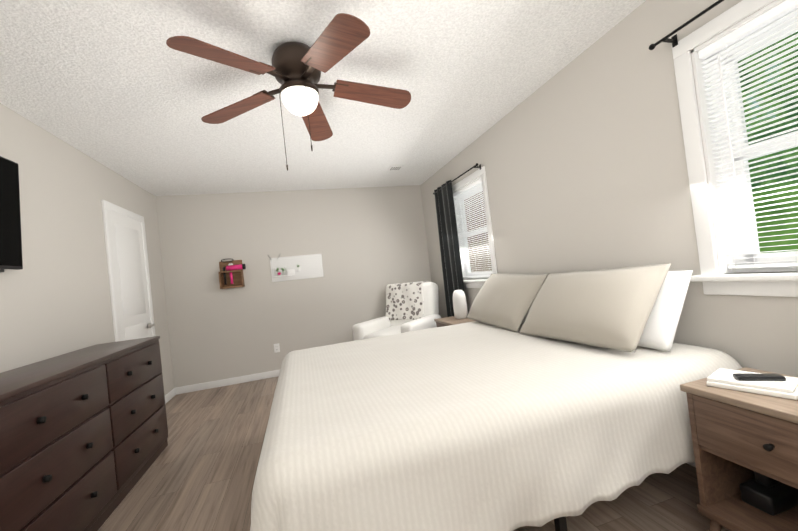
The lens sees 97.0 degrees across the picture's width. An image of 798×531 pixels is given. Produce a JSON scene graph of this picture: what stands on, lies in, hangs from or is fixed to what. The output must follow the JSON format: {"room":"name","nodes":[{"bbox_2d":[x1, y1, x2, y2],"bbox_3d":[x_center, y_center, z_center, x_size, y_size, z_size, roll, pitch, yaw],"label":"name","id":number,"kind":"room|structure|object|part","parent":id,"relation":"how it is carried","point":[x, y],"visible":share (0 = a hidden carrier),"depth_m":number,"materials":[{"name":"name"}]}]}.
{"room":"bedroom","nodes":[
{"label":"bedroom","id":0,"kind":"room"},
{"bbox_2d":[0,103,173,394],"bbox_3d":[-2.173,0.229,1.580,0.150,2.440,5.651,-6,-1,-16],"label":"wall","id":1,"kind":"structure","parent":0,"point":[55,298],"depth_m":2.51,"materials":[{"name":"grey paint"}]},
{"bbox_2d":[0,156,22,271],"bbox_3d":[-2.055,-0.059,1.508,0.096,1.126,1.100,-6,-1,-16],"label":"wall-mounted tv","id":2,"kind":"object","parent":1,"relation":"attached to","point":[10,239],"visible":1,"depth_m":1.97,"materials":[{"name":"black plastic"}]},
{"bbox_2d":[101,200,155,341],"bbox_3d":[-2.574,0.483,3.482,0.070,2.100,0.830,-6,-1,-16],"label":"door","id":3,"kind":"structure","parent":1,"relation":"attached to","point":[129,275],"depth_m":3.40,"materials":[{"name":"white wood"}]},
{"bbox_2d":[165,388,175,403],"bbox_3d":[-2.657,1.518,4.056,0.013,0.085,0.420,-6,-1,-16],"label":"baseboard","id":4,"kind":"structure","parent":1,"relation":"attached to","point":[172,393],"depth_m":4.12,"materials":[{"name":"white wood"}]},
{"bbox_2d":[155,185,430,387],"bbox_3d":[-1.222,0.188,4.864,3.770,2.440,0.150,-6,-1,-16],"label":"wall","id":5,"kind":"structure","parent":0,"point":[369,244],"depth_m":4.67,"materials":[{"name":"grey paint"}]},
{"bbox_2d":[176,370,279,394],"bbox_3d":[-1.078,1.355,4.757,3.450,0.085,0.016,-6,-1,-16],"label":"baseboard","id":6,"kind":"structure","parent":5,"relation":"attached to","point":[264,375],"depth_m":4.44,"materials":[{"name":"white wood"}]},
{"bbox_2d":[218,259,245,288],"bbox_3d":[-2.112,0.094,4.483,0.310,0.379,0.110,-6,-1,-16],"label":"holder","id":7,"kind":"object","parent":5,"relation":"attached to","point":[230,273],"visible":1,"depth_m":4.48,"materials":[{"name":"brown wood"}]},
{"bbox_2d":[274,343,279,352],"bbox_3d":[-1.603,1.083,4.628,0.070,0.114,0.008,-6,-1,-16],"label":"outlet","id":8,"kind":"object","parent":5,"relation":"attached to","point":[276,348],"visible":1,"depth_m":4.62,"materials":[{"name":"white plastic"}]},
{"bbox_2d":[268,254,323,281],"bbox_3d":[-1.373,0.004,4.713,0.692,0.371,0.075,-6,-1,-16],"label":"pegboard","id":9,"kind":"object","parent":5,"relation":"attached to","point":[296,267],"visible":1,"depth_m":4.73,"materials":[{"name":"white plastic"}]},
{"bbox_2d":[0,0,645,195],"bbox_3d":[-0.584,-1.227,2.099,3.770,0.120,5.951,-6,-1,-16],"label":"ceiling","id":10,"kind":"structure","parent":0,"point":[121,88],"depth_m":2.19,"materials":[{"name":"white paint"}]},
{"bbox_2d":[166,13,410,170],"bbox_3d":[-0.496,-0.854,1.962,1.214,0.645,1.250,-6,-1,-16],"label":"ceiling fan","id":11,"kind":"object","parent":10,"relation":"hanging from","point":[295,69],"visible":1,"depth_m":1.85,"materials":[{"name":"brown wood"}]},
{"bbox_2d":[388,165,402,170],"bbox_3d":[-0.043,-1.178,4.269,0.160,0.012,0.160,-6,-1,-16],"label":"ceiling vent","id":12,"kind":"object","parent":10,"relation":"in","point":[391,168],"visible":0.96,"depth_m":4.25,"materials":[{"name":"white metal"}]},
{"bbox_2d":[98,376,729,530],"bbox_3d":[-0.299,1.317,2.049,3.770,0.120,5.951,-6,-1,-16],"label":"floor","id":13,"kind":"structure","parent":0,"point":[199,474],"depth_m":2.11,"materials":[{"name":"brown wood"}]},
{"bbox_2d":[0,336,167,530],"bbox_3d":[-1.867,0.980,1.991,0.468,0.896,1.702,-6,-1,-16],"label":"dresser","id":14,"kind":"object","parent":13,"relation":"on","point":[83,438],"visible":1,"depth_m":1.78,"materials":[{"name":"brown wood"}]},
{"bbox_2d":[352,281,440,340],"bbox_3d":[0.036,0.750,4.486,0.900,1.027,0.960,-7,-1,34],"label":"armchair","id":15,"kind":"object","parent":13,"relation":"on","point":[412,306],"visible":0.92,"depth_m":4.54,"materials":[{"name":"white fabric"}]},
{"bbox_2d":[384,281,433,320],"bbox_3d":[0.128,0.469,4.764,0.656,0.478,0.671,-6,-1,-16],"label":"throw","id":16,"kind":"object","parent":15,"relation":"on","point":[410,301],"depth_m":4.62,"materials":[{"name":"white fabric"}]},
{"bbox_2d":[434,290,474,326],"bbox_3d":[0.658,0.719,3.682,0.394,0.924,0.544,-6,-1,-16],"label":"nightstand","id":17,"kind":"object","parent":13,"relation":"on","point":[460,308],"visible":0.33,"depth_m":3.68,"materials":[{"name":"brown wood"}]},
{"bbox_2d":[250,264,741,530],"bbox_3d":[0.257,0.660,2.213,2.141,1.068,2.112,-6,-1,-16],"label":"bed","id":18,"kind":"object","parent":13,"relation":"on","point":[537,400],"visible":1,"depth_m":1.37,"materials":[{"name":"white fabric"}]},
{"bbox_2d":[680,367,797,530],"bbox_3d":[1.360,0.627,1.170,0.385,0.853,0.524,-6,-1,-16],"label":"nightstand","id":19,"kind":"object","parent":13,"relation":"on","point":[744,426],"visible":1,"depth_m":1.26,"materials":[{"name":"brown wood"}]},
{"bbox_2d":[421,0,797,376],"bbox_3d":[1.290,-0.139,2.567,0.150,2.440,5.651,-6,-1,-16],"label":"wall","id":20,"kind":"structure","parent":0,"point":[581,157],"depth_m":2.10,"materials":[{"name":"grey paint"}]},
{"bbox_2d":[433,163,480,316],"bbox_3d":[0.743,0.016,4.023,0.098,2.050,1.188,-6,-1,-16],"label":"curtain","id":21,"kind":"object","parent":20,"relation":"hanging from","point":[449,245],"visible":0.69,"depth_m":4.29,"materials":[{"name":"black fabric"}]},
{"bbox_3d":[0.640,-0.963,4.044,0.083,0.050,1.188,-6,-1,-16],"label":"rod","id":22,"kind":"part","parent":21,"relation":"part of","materials":[{"name":"black metal"}]},
{"bbox_2d":[452,166,497,287],"bbox_3d":[0.840,-0.361,3.960,0.205,1.225,1.000,-6,-1,-16],"label":"window","id":23,"kind":"structure","parent":20,"relation":"in","point":[478,174],"depth_m":3.87,"materials":[{"name":"white wood"}]},
{"bbox_2d":[453,178,491,277],"bbox_3d":[0.824,-0.377,3.957,0.054,1.026,0.780,-6,-1,-16],"label":"window blinds","id":24,"kind":"object","parent":23,"relation":"attached to","point":[469,187],"visible":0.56,"depth_m":3.95,"materials":[{"name":"white plastic"}]},
{"bbox_2d":[649,0,723,49],"bbox_3d":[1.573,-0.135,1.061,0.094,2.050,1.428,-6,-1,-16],"label":"curtain rod","id":25,"kind":"object","parent":20,"relation":"hanging from","point":[673,40],"visible":0.98,"depth_m":1.64,"materials":[{"name":"black metal"}]},
{"bbox_2d":[672,0,797,296],"bbox_3d":[1.591,-0.498,1.276,0.205,1.225,1.000,-6,-1,-16],"label":"window","id":26,"kind":"structure","parent":20,"relation":"in","point":[724,282],"depth_m":1.64,"materials":[{"name":"white wood"}]},
{"bbox_2d":[698,0,797,268],"bbox_3d":[1.575,-0.514,1.273,0.054,1.026,0.780,-6,-1,-16],"label":"window blinds","id":27,"kind":"object","parent":26,"relation":"attached to","point":[767,17],"visible":1,"depth_m":1.49,"materials":[{"name":"white plastic"}]},
{"label":"outside","id":28,"kind":"structure","parent":0,"visible":0},
{"bbox_2d":[738,31,797,252],"bbox_3d":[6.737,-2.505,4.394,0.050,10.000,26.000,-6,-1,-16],"label":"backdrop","id":29,"kind":"structure","parent":28,"point":[763,249],"depth_m":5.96,"materials":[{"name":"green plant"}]},
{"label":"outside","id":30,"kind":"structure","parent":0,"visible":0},
{"bbox_2d":[464,191,491,271],"bbox_3d":[3.030,-0.651,8.460,2.000,5.300,4.200,-6,-1,-16],"label":"house","id":31,"kind":"structure","parent":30,"point":[483,266],"depth_m":9.02,"materials":[{"name":"white"}]}
]}

